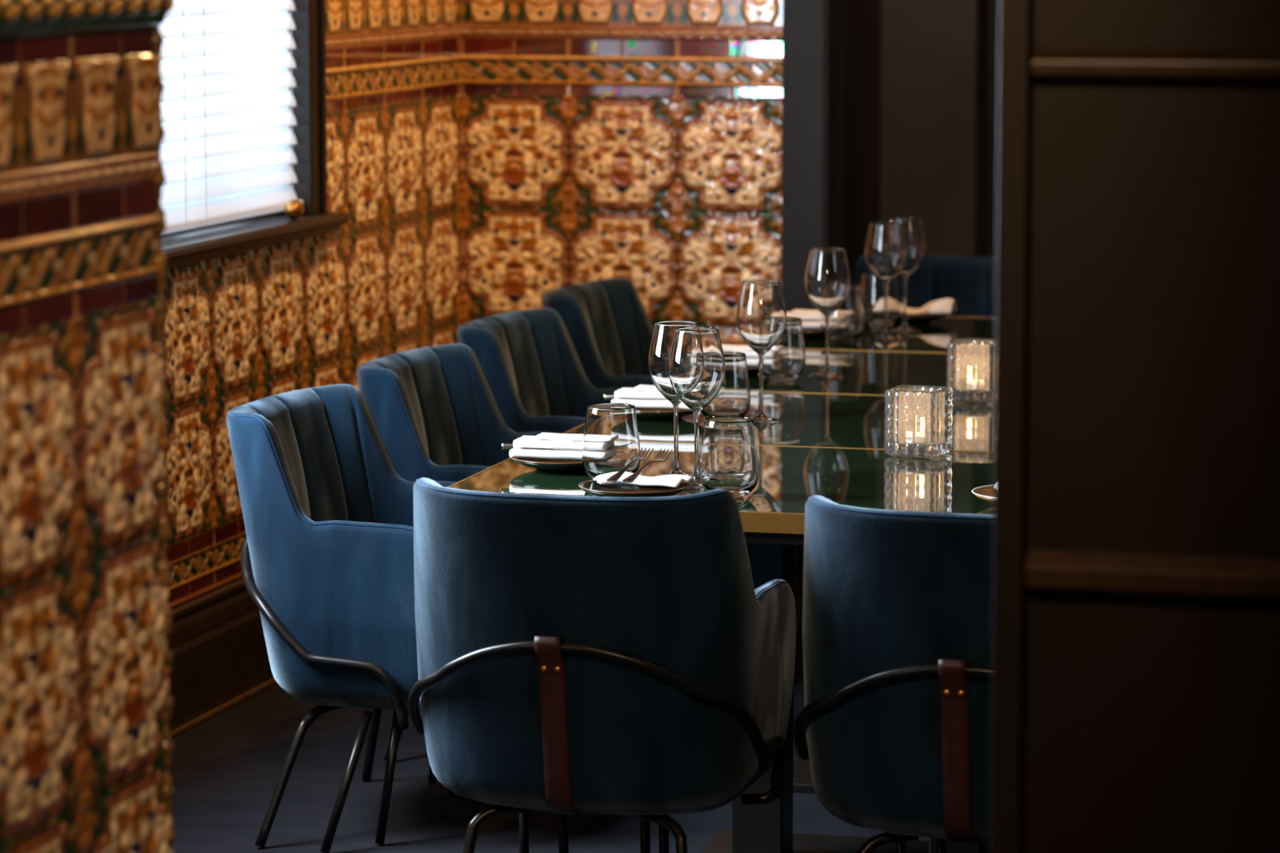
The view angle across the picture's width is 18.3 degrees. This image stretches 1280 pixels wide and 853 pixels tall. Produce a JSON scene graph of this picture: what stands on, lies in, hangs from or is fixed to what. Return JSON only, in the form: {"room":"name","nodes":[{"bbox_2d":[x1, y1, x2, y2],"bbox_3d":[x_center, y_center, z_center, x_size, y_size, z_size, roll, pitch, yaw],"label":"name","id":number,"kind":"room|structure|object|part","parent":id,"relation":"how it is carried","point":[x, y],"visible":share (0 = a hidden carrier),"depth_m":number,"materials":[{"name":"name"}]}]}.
{"room":"restaurant","nodes":[
{"label":"restaurant","id":0,"kind":"room"},
{"bbox_2d":[0,0,176,852],"bbox_3d":[-2.515,-0.040,2.424,2.284,3.050,6.336,2,7,15],"label":"wall","id":1,"kind":"structure","parent":0,"point":[86,745],"depth_m":4.93,"materials":[{"name":"brown tile"}]},
{"bbox_3d":[-0.626,0.153,5.208,0.026,1.428,0.025,2,7,15],"label":"corner moulding","id":2,"kind":"part","parent":1,"relation":"part of","materials":[{"name":"brown ceramic"}]},
{"bbox_2d":[161,0,464,608],"bbox_3d":[-1.352,-0.768,8.181,0.351,3.050,5.947,2,7,15],"label":"wall","id":3,"kind":"structure","parent":0,"point":[240,328],"depth_m":9.90,"materials":[{"name":"brown tile"}]},
{"bbox_2d":[167,573,277,738],"bbox_3d":[-1.219,0.628,8.228,0.034,0.268,5.727,2,7,15],"label":"baseboard","id":4,"kind":"structure","parent":3,"relation":"attached to","point":[217,645],"depth_m":9.09,"materials":[{"name":"brown wood"}]},
{"bbox_2d":[161,0,349,268],"bbox_3d":[-1.037,-1.142,9.079,0.299,1.493,1.363,2,7,15],"label":"window","id":5,"kind":"structure","parent":3,"relation":"in","point":[179,248],"depth_m":9.62,"materials":[{"name":"paint"}]},
{"bbox_2d":[159,0,198,234],"bbox_3d":[-1.073,-1.069,8.739,0.060,1.292,0.365,2,7,15],"label":"blind","id":6,"kind":"object","parent":5,"relation":"attached to","point":[174,151],"visible":0.34,"depth_m":8.89,"materials":[{"name":"white plastic"}]},
{"bbox_3d":[-1.073,-0.437,8.819,0.056,0.018,0.365,2,7,15],"label":"rail","id":7,"kind":"part","parent":6,"relation":"part of","materials":[{"name":"white"}]},
{"bbox_3d":[-1.018,-1.077,8.836,0.002,1.262,0.002,2,7,15],"label":"cord","id":8,"kind":"part","parent":6,"relation":"part of","materials":[{"name":"white fabric"}]},
{"bbox_2d":[180,0,303,227],"bbox_3d":[-0.934,-1.134,9.249,0.060,1.292,0.689,2,7,15],"label":"blind","id":9,"kind":"object","parent":5,"relation":"attached to","point":[241,153],"visible":0.89,"depth_m":9.27,"materials":[{"name":"white plastic"}]},
{"bbox_3d":[-0.986,-1.092,8.956,0.002,1.262,0.002,2,7,15],"label":"cord","id":10,"kind":"part","parent":9,"relation":"part of","materials":[{"name":"white fabric"}]},
{"bbox_3d":[-0.934,-0.502,9.329,0.056,0.018,0.689,2,7,15],"label":"rail","id":11,"kind":"part","parent":9,"relation":"part of","materials":[{"name":"white plastic"}]},
{"bbox_3d":[-0.837,-1.161,9.500,0.002,1.262,0.002,2,7,15],"label":"cord","id":12,"kind":"part","parent":9,"relation":"part of","materials":[{"name":"white fabric"}]},
{"bbox_3d":[-1.020,-0.426,9.165,0.264,0.050,1.363,2,7,15],"label":"sill","id":13,"kind":"part","parent":5,"relation":"part of","materials":[{"name":"brown wood"}]},
{"bbox_2d":[284,199,304,219],"bbox_3d":[-0.830,-0.517,9.494,0.048,0.048,0.057,1,7,5],"label":"handle","id":14,"kind":"object","parent":5,"relation":"on","point":[294,209],"visible":1,"depth_m":9.48,"materials":[{"name":"gold metal"}]},
{"bbox_3d":[-0.992,-1.163,9.052,0.128,1.445,1.278,2,7,15],"label":"architrave","id":15,"kind":"part","parent":5,"relation":"part of","materials":[{"name":"paint"}]},
{"bbox_2d":[168,595,990,852],"bbox_3d":[0.035,1.137,5.669,5.600,0.100,13.800,2,7,15],"label":"floor","id":16,"kind":"structure","parent":0,"point":[224,770],"depth_m":8.15,"materials":[{"name":"grey carpet"}]},
{"bbox_2d":[226,383,456,852],"bbox_3d":[-0.537,0.369,7.968,0.513,0.847,0.687,2,7,15],"label":"velvet armchair","id":17,"kind":"object","parent":16,"relation":"on","point":[327,512],"visible":0.81,"depth_m":7.70,"materials":[{"name":"fabric"}]},
{"bbox_3d":[-0.665,0.681,7.795,0.216,0.272,0.029,-6,10,-42],"label":"leg","id":18,"kind":"part","parent":17,"relation":"part of","materials":[{"name":"black metal"}]},
{"bbox_3d":[-0.534,0.196,7.946,0.507,0.497,0.594,2,7,15],"label":"backrest","id":19,"kind":"part","parent":17,"relation":"part of","materials":[{"name":"blue fabric"}]},
{"bbox_3d":[-0.570,0.691,7.718,0.129,0.271,0.018,-7,10,-42],"label":"leg","id":20,"kind":"part","parent":17,"relation":"part of","materials":[{"name":"black metal"}]},
{"bbox_3d":[-0.541,0.624,8.249,0.029,0.272,0.216,-2,8,-18],"label":"leg","id":21,"kind":"part","parent":17,"relation":"part of","materials":[{"name":"black metal"}]},
{"bbox_3d":[-0.491,0.684,7.768,0.059,0.267,0.018,-3,8,-22],"label":"leg","id":22,"kind":"part","parent":17,"relation":"part of","materials":[{"name":"black metal"}]},
{"bbox_3d":[-0.420,0.621,8.268,0.018,0.271,0.129,-2,8,-17],"label":"leg","id":23,"kind":"part","parent":17,"relation":"part of","materials":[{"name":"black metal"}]},
{"bbox_3d":[-0.377,0.632,8.185,0.018,0.267,0.059,-6,9,-37],"label":"leg","id":24,"kind":"part","parent":17,"relation":"part of","materials":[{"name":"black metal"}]},
{"bbox_2d":[356,343,558,761],"bbox_3d":[-0.337,0.269,8.757,0.513,0.847,0.687,2,7,15],"label":"velvet armchair","id":25,"kind":"object","parent":16,"relation":"on","point":[435,411],"visible":0.37,"depth_m":8.88,"materials":[{"name":"blue fabric"}]},
{"bbox_3d":[-0.465,0.581,8.584,0.216,0.272,0.029,-6,10,-42],"label":"leg","id":26,"kind":"part","parent":25,"relation":"part of","materials":[{"name":"black metal"}]},
{"bbox_3d":[-0.334,0.096,8.735,0.507,0.497,0.594,2,7,15],"label":"backrest","id":27,"kind":"part","parent":25,"relation":"part of","materials":[{"name":"blue fabric"}]},
{"bbox_2d":[457,307,620,433],"bbox_3d":[-0.159,0.163,9.599,0.513,0.847,0.687,2,7,15],"label":"velvet armchair","id":28,"kind":"object","parent":16,"relation":"on","point":[530,362],"visible":0.26,"depth_m":9.74,"materials":[{"name":"blue fabric"}]},
{"bbox_2d":[542,277,654,389],"bbox_3d":[0.024,0.057,10.433,0.513,0.847,0.687,2,7,15],"label":"velvet armchair","id":29,"kind":"object","parent":16,"relation":"on","point":[608,325],"visible":0.29,"depth_m":10.57,"materials":[{"name":"blue fabric"}]},
{"bbox_2d":[408,477,795,852],"bbox_3d":[-0.081,0.499,6.937,0.635,0.846,0.513,2,7,15],"label":"velvet armchair","id":30,"kind":"object","parent":16,"relation":"on","point":[576,655],"visible":1,"depth_m":6.73,"materials":[{"name":"fabric"}]},
{"bbox_3d":[-0.271,0.792,6.916,0.163,0.270,0.041,-4,8,-26],"label":"leg","id":31,"kind":"part","parent":30,"relation":"part of","materials":[{"name":"black metal"}]},
{"bbox_3d":[-0.209,0.762,7.155,0.018,0.265,0.028,0,7,4],"label":"leg","id":32,"kind":"part","parent":30,"relation":"part of","materials":[{"name":"black metal"}]},
{"bbox_3d":[-0.137,0.762,7.157,0.018,0.265,0.029,6,10,41],"label":"leg","id":33,"kind":"part","parent":30,"relation":"part of","materials":[{"name":"black metal"}]},
{"bbox_3d":[-0.081,0.326,6.918,0.594,0.497,0.507,2,7,15],"label":"backrest","id":34,"kind":"part","parent":30,"relation":"part of","materials":[{"name":"blue fabric"}]},
{"bbox_3d":[0.010,0.767,7.117,0.018,0.265,0.028,2,7,15],"label":"leg","id":35,"kind":"part","parent":30,"relation":"part of","materials":[{"name":"black metal"}]},
{"bbox_3d":[0.045,0.803,6.825,0.127,0.270,0.118,2,7,15],"label":"leg","id":36,"kind":"part","parent":30,"relation":"part of","materials":[{"name":"black metal"}]},
{"bbox_3d":[0.043,0.770,7.088,0.018,0.265,0.028,2,7,15],"label":"leg","id":37,"kind":"part","parent":30,"relation":"part of","materials":[{"name":"black metal"}]},
{"bbox_2d":[447,315,995,852],"bbox_3d":[0.760,0.309,8.829,1.480,0.751,3.610,2,7,14],"label":"dining table","id":38,"kind":"object","parent":16,"relation":"on","point":[828,441],"visible":0.09,"depth_m":7.72,"materials":[{"name":"glass"}]},
{"bbox_2d":[511,457,584,472],"bbox_3d":[-0.149,0.069,7.633,0.202,0.025,0.202,2,7,15],"label":"plate","id":39,"kind":"object","parent":38,"relation":"on","point":[554,465],"visible":0.54,"depth_m":7.58,"materials":[{"name":"black ceramic"}]},
{"bbox_2d":[509,432,583,459],"bbox_3d":[-0.145,0.038,7.618,0.196,0.042,0.086,2,7,14],"label":"folded napkin","id":40,"kind":"object","parent":39,"relation":"on","point":[544,440],"visible":0.69,"depth_m":7.59,"materials":[{"name":"white fabric"}]},
{"bbox_2d":[501,443,582,450],"bbox_3d":[-0.165,0.041,7.610,0.210,0.014,0.016,2,7,16],"label":"butter knife","id":41,"kind":"object","parent":40,"relation":"on","point":[504,446],"visible":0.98,"depth_m":7.63,"materials":[{"name":"metal"}]},
{"bbox_3d":[-0.215,0.039,7.625,0.106,0.014,0.012,2,8,16],"label":"handle","id":42,"kind":"part","parent":41,"relation":"part of","materials":[{"name":"metal"}]},
{"bbox_3d":[-0.114,0.044,7.595,0.105,0.002,0.015,2,8,16],"label":"blade","id":43,"kind":"part","parent":41,"relation":"part of","materials":[{"name":"metal"}]},
{"bbox_2d":[582,403,640,479],"bbox_3d":[-0.054,0.032,7.454,0.111,0.143,0.111,2,7,15],"label":"tumbler","id":44,"kind":"object","parent":38,"relation":"on","point":[611,441],"visible":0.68,"depth_m":7.41,"materials":[{"name":"clear glass"}]},
{"bbox_2d":[578,480,689,497],"bbox_3d":[-0.011,0.119,7.239,0.202,0.025,0.202,2,7,15],"label":"plate","id":45,"kind":"object","parent":38,"relation":"on","point":[591,486],"visible":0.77,"depth_m":7.26,"materials":[{"name":"black ceramic"}]},
{"bbox_2d":[593,471,696,487],"bbox_3d":[0.003,0.096,7.260,0.193,0.021,0.093,2,7,15],"label":"rolled napkin","id":46,"kind":"object","parent":45,"relation":"on","point":[671,480],"visible":0.82,"depth_m":7.24,"materials":[{"name":"white fabric"}]},
{"bbox_2d":[606,448,653,481],"bbox_3d":[-0.019,0.070,7.260,0.025,0.036,0.206,2,8,19],"label":"fork","id":47,"kind":"object","parent":46,"relation":"on","point":[615,477],"visible":1,"depth_m":7.25,"materials":[{"name":"metal"}]},
{"bbox_3d":[-0.027,0.077,7.239,0.025,0.008,0.162,3,15,19],"label":"handle","id":48,"kind":"part","parent":47,"relation":"part of","materials":[{"name":"metal"}]},
{"bbox_2d":[622,448,672,482],"bbox_3d":[0.013,0.071,7.246,0.025,0.036,0.206,3,8,21],"label":"fork","id":49,"kind":"object","parent":46,"relation":"on","point":[631,478],"visible":1,"depth_m":7.23,"materials":[{"name":"metal"}]},
{"bbox_3d":[0.004,0.079,7.226,0.025,0.008,0.162,3,15,21],"label":"handle","id":50,"kind":"part","parent":49,"relation":"part of","materials":[{"name":"metal"}]},
{"bbox_2d":[635,407,693,420],"bbox_3d":[0.040,-0.032,8.431,0.202,0.025,0.202,2,7,15],"label":"plate","id":51,"kind":"object","parent":38,"relation":"on","point":[650,414],"visible":0.41,"depth_m":8.36,"materials":[{"name":"black ceramic"}]},
{"bbox_2d":[610,384,690,409],"bbox_3d":[0.044,-0.063,8.415,0.196,0.042,0.086,2,7,14],"label":"folded napkin","id":52,"kind":"object","parent":51,"relation":"on","point":[642,391],"visible":0.48,"depth_m":8.39,"materials":[{"name":"white fabric"}]},
{"bbox_2d":[603,394,667,399],"bbox_3d":[0.024,-0.060,8.407,0.210,0.014,0.016,2,7,16],"label":"butter knife","id":53,"kind":"object","parent":52,"relation":"on","point":[606,397],"visible":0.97,"depth_m":8.43,"materials":[{"name":"metal"}]},
{"bbox_3d":[0.074,-0.057,8.392,0.105,0.002,0.015,2,8,16],"label":"blade","id":54,"kind":"part","parent":53,"relation":"part of","materials":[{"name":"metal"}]},
{"bbox_2d":[648,320,697,477],"bbox_3d":[0.068,-0.049,7.486,0.106,0.296,0.106,2,7,15],"label":"wine glass","id":55,"kind":"object","parent":38,"relation":"on","point":[663,335],"visible":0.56,"depth_m":7.45,"materials":[{"name":"clear glass"}]},
{"bbox_2d":[668,326,724,489],"bbox_3d":[0.105,-0.034,7.371,0.106,0.296,0.106,2,7,15],"label":"wine glass","id":56,"kind":"object","parent":38,"relation":"on","point":[696,362],"visible":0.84,"depth_m":7.33,"materials":[{"name":"clear glass"}]},
{"bbox_3d":[0.427,0.117,7.484,1.468,0.030,0.892,2,7,14],"label":"glass","id":57,"kind":"part","parent":38,"relation":"part of","materials":[{"name":"glass"}]},
{"bbox_2d":[701,351,750,417],"bbox_3d":[0.177,-0.082,8.358,0.111,0.143,0.111,2,7,15],"label":"tumbler","id":58,"kind":"object","parent":38,"relation":"on","point":[733,397],"visible":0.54,"depth_m":8.31,"materials":[{"name":"clear glass"}]},
{"bbox_2d":[698,415,759,497],"bbox_3d":[0.163,0.057,7.257,0.111,0.143,0.111,2,7,15],"label":"tumbler","id":59,"kind":"object","parent":38,"relation":"on","point":[729,456],"visible":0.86,"depth_m":7.21,"materials":[{"name":"clear glass"}]},
{"bbox_2d":[746,365,759,376],"bbox_3d":[0.226,-0.135,9.245,0.202,0.025,0.202,2,7,15],"label":"plate","id":60,"kind":"object","parent":38,"relation":"on","point":[752,370],"visible":0.09,"depth_m":9.17,"materials":[{"name":"black ceramic"}]},
{"bbox_2d":[721,344,757,365],"bbox_3d":[0.230,-0.166,9.229,0.196,0.042,0.086,2,7,14],"label":"folded napkin","id":61,"kind":"object","parent":60,"relation":"on","point":[746,349],"visible":0.28,"depth_m":9.20,"materials":[{"name":"white fabric"}]},
{"bbox_2d":[736,280,786,422],"bbox_3d":[0.255,-0.158,8.348,0.106,0.296,0.106,2,7,15],"label":"wine glass","id":62,"kind":"object","parent":38,"relation":"on","point":[761,313],"visible":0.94,"depth_m":8.30,"materials":[{"name":"clear glass"}]},
{"bbox_3d":[0.649,0.007,8.350,1.468,0.030,0.894,2,7,14],"label":"glass","id":63,"kind":"part","parent":38,"relation":"part of","materials":[{"name":"glass"}]},
{"bbox_2d":[757,316,805,381],"bbox_3d":[0.325,-0.177,9.106,0.111,0.143,0.111,2,7,15],"label":"tumbler","id":64,"kind":"object","parent":38,"relation":"on","point":[785,361],"visible":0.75,"depth_m":9.06,"materials":[{"name":"clear glass"}]},
{"bbox_3d":[0.639,0.731,8.401,0.640,0.020,0.460,2,7,14],"label":"foot plate","id":65,"kind":"part","parent":38,"relation":"part of","materials":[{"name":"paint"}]},
{"bbox_2d":[802,328,825,338],"bbox_3d":[0.435,-0.241,10.085,0.202,0.025,0.202,2,7,15],"label":"plate","id":66,"kind":"object","parent":38,"relation":"on","point":[808,333],"visible":0.19,"depth_m":10.02,"materials":[{"name":"black ceramic"}]},
{"bbox_2d":[786,309,821,328],"bbox_3d":[0.439,-0.272,10.070,0.196,0.042,0.086,2,7,14],"label":"folded napkin","id":67,"kind":"object","parent":66,"relation":"on","point":[805,314],"visible":0.37,"depth_m":10.04,"materials":[{"name":"white fabric"}]},
{"bbox_2d":[801,320,820,321],"bbox_3d":[0.419,-0.269,10.062,0.210,0.014,0.016,2,7,16],"label":"butter knife","id":68,"kind":"object","parent":67,"relation":"on","point":[802,320],"visible":0.18,"depth_m":10.06,"materials":[{"name":"metal"}]},
{"bbox_2d":[804,247,850,377],"bbox_3d":[0.433,-0.262,9.174,0.106,0.296,0.106,2,7,15],"label":"wine glass","id":69,"kind":"object","parent":38,"relation":"on","point":[827,276],"visible":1,"depth_m":9.13,"materials":[{"name":"clear glass"}]},
{"bbox_2d":[820,283,864,342],"bbox_3d":[0.507,-0.284,9.955,0.111,0.143,0.111,2,7,15],"label":"tumbler","id":70,"kind":"object","parent":38,"relation":"on","point":[846,324],"visible":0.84,"depth_m":9.91,"materials":[{"name":"clear glass"}]},
{"bbox_3d":[0.417,0.841,7.534,0.640,0.020,0.460,2,7,14],"label":"foot plate","id":71,"kind":"part","parent":38,"relation":"part of","materials":[{"name":"paint"}]},
{"bbox_3d":[0.872,-0.103,9.217,1.468,0.030,0.894,2,7,14],"label":"glass","id":72,"kind":"part","parent":38,"relation":"part of","materials":[{"name":"glass"}]},
{"bbox_2d":[860,271,900,328],"bbox_3d":[0.620,-0.328,10.300,0.111,0.143,0.111,2,7,15],"label":"tumbler","id":73,"kind":"object","parent":38,"relation":"on","point":[872,289],"visible":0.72,"depth_m":10.26,"materials":[{"name":"clear glass"}]},
{"bbox_2d":[865,221,906,341],"bbox_3d":[0.618,-0.366,9.993,0.106,0.296,0.106,2,7,15],"label":"wine glass","id":74,"kind":"object","parent":38,"relation":"on","point":[886,246],"visible":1,"depth_m":9.95,"materials":[{"name":"clear glass"}]},
{"bbox_3d":[1.094,-0.212,10.084,1.468,0.030,0.894,2,7,14],"label":"glass","id":75,"kind":"part","parent":38,"relation":"part of","materials":[{"name":"glass"}]},
{"bbox_2d":[888,215,925,333],"bbox_3d":[0.680,-0.391,10.192,0.106,0.296,0.106,2,7,15],"label":"wine glass","id":76,"kind":"object","parent":38,"relation":"on","point":[913,226],"visible":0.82,"depth_m":10.15,"materials":[{"name":"clear glass"}]},
{"bbox_2d":[884,384,952,457],"bbox_3d":[0.550,-0.010,7.838,0.116,0.131,0.116,3,8,21],"label":"candle holder","id":77,"kind":"object","parent":38,"relation":"on","point":[918,419],"visible":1,"depth_m":7.79,"materials":[{"name":"clear glass"}]},
{"bbox_2d":[896,313,948,323],"bbox_3d":[0.714,-0.289,10.462,0.202,0.025,0.202,2,7,15],"label":"plate","id":78,"kind":"object","parent":38,"relation":"on","point":[923,317],"visible":0.52,"depth_m":10.40,"materials":[{"name":"black ceramic"}]},
{"bbox_2d":[899,297,956,314],"bbox_3d":[0.724,-0.319,10.449,0.214,0.043,0.080,1,7,9],"label":"rolled napkin","id":79,"kind":"object","parent":78,"relation":"on","point":[946,305],"visible":0.58,"depth_m":10.42,"materials":[{"name":"white fabric"}]},
{"bbox_2d":[946,337,995,402],"bbox_3d":[0.736,-0.124,8.733,0.116,0.131,0.116,1,7,11],"label":"candle holder","id":80,"kind":"object","parent":38,"relation":"on","point":[971,362],"visible":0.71,"depth_m":8.68,"materials":[{"name":"clear glass"}]},
{"bbox_2d":[971,484,994,502],"bbox_3d":[0.699,0.129,7.157,0.202,0.025,0.202,2,7,15],"label":"plate","id":81,"kind":"object","parent":38,"relation":"on","point":[986,493],"visible":0.27,"depth_m":7.19,"materials":[{"name":"ceramic"}]},
{"bbox_2d":[793,495,993,852],"bbox_3d":[0.584,0.525,6.728,0.635,0.846,0.513,2,7,15],"label":"velvet armchair","id":82,"kind":"object","parent":16,"relation":"on","point":[895,717],"visible":0.49,"depth_m":6.54,"materials":[{"name":"blue fabric"}]},
{"bbox_3d":[0.399,0.819,6.699,0.127,0.270,0.118,2,7,15],"label":"leg","id":83,"kind":"part","parent":82,"relation":"part of","materials":[{"name":"black metal"}]},
{"bbox_3d":[0.456,0.788,6.946,0.018,0.265,0.028,0,7,4],"label":"leg","id":84,"kind":"part","parent":82,"relation":"part of","materials":[{"name":"black metal"}]},
{"bbox_3d":[0.584,0.352,6.709,0.594,0.497,0.507,2,7,15],"label":"backrest","id":85,"kind":"part","parent":82,"relation":"part of","materials":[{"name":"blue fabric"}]},
{"bbox_3d":[0.527,0.788,6.947,0.018,0.265,0.029,6,10,41],"label":"leg","id":86,"kind":"part","parent":82,"relation":"part of","materials":[{"name":"black metal"}]},
{"bbox_2d":[853,255,996,317],"bbox_3d":[0.867,-0.047,11.254,0.635,0.846,0.513,2,7,15],"label":"velvet armchair","id":87,"kind":"object","parent":16,"relation":"on","point":[971,282],"visible":0.06,"depth_m":11.39,"materials":[{"name":"blue fabric"}]},
{"bbox_2d":[461,0,782,345],"bbox_3d":[-0.179,-1.100,10.803,1.233,3.050,0.232,2,7,15],"label":"wall","id":88,"kind":"structure","parent":0,"point":[638,141],"depth_m":10.72,"materials":[{"name":"brown tile"}]},
{"bbox_2d":[781,0,844,595],"bbox_3d":[0.469,-1.075,10.607,0.128,3.050,0.275,2,7,15],"label":"trim","id":89,"kind":"structure","parent":88,"relation":"attached to","point":[814,30],"depth_m":10.54,"materials":[{"name":"grey paint"}]},
{"bbox_2d":[843,0,999,283],"bbox_3d":[2.202,-1.213,11.701,4.700,3.050,0.145,2,7,15],"label":"wall","id":90,"kind":"structure","parent":0,"point":[921,82],"depth_m":12.07,"materials":[{"name":"brown paint"}]},
{"bbox_3d":[0.523,-1.265,12.114,0.440,3.050,0.040,2,7,15],"label":"dark panel","id":91,"kind":"part","parent":90,"relation":"part of","materials":[{"name":"paint"}]},
{"bbox_2d":[990,0,1279,852],"bbox_3d":[1.458,-0.295,4.445,2.112,3.050,0.154,2,7,15],"label":"door","id":92,"kind":"structure","parent":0,"point":[1135,654],"depth_m":4.67,"materials":[{"name":"paint"}]},
{"bbox_3d":[1.461,0.210,4.450,2.076,0.055,0.026,2,7,15],"label":"rail","id":93,"kind":"part","parent":92,"relation":"part of","materials":[{"name":"brown wood"}]},
{"bbox_3d":[1.461,-0.386,4.375,2.076,0.046,0.026,2,7,15],"label":"rail","id":94,"kind":"part","parent":92,"relation":"part of","materials":[{"name":"brown wood"}]}
]}

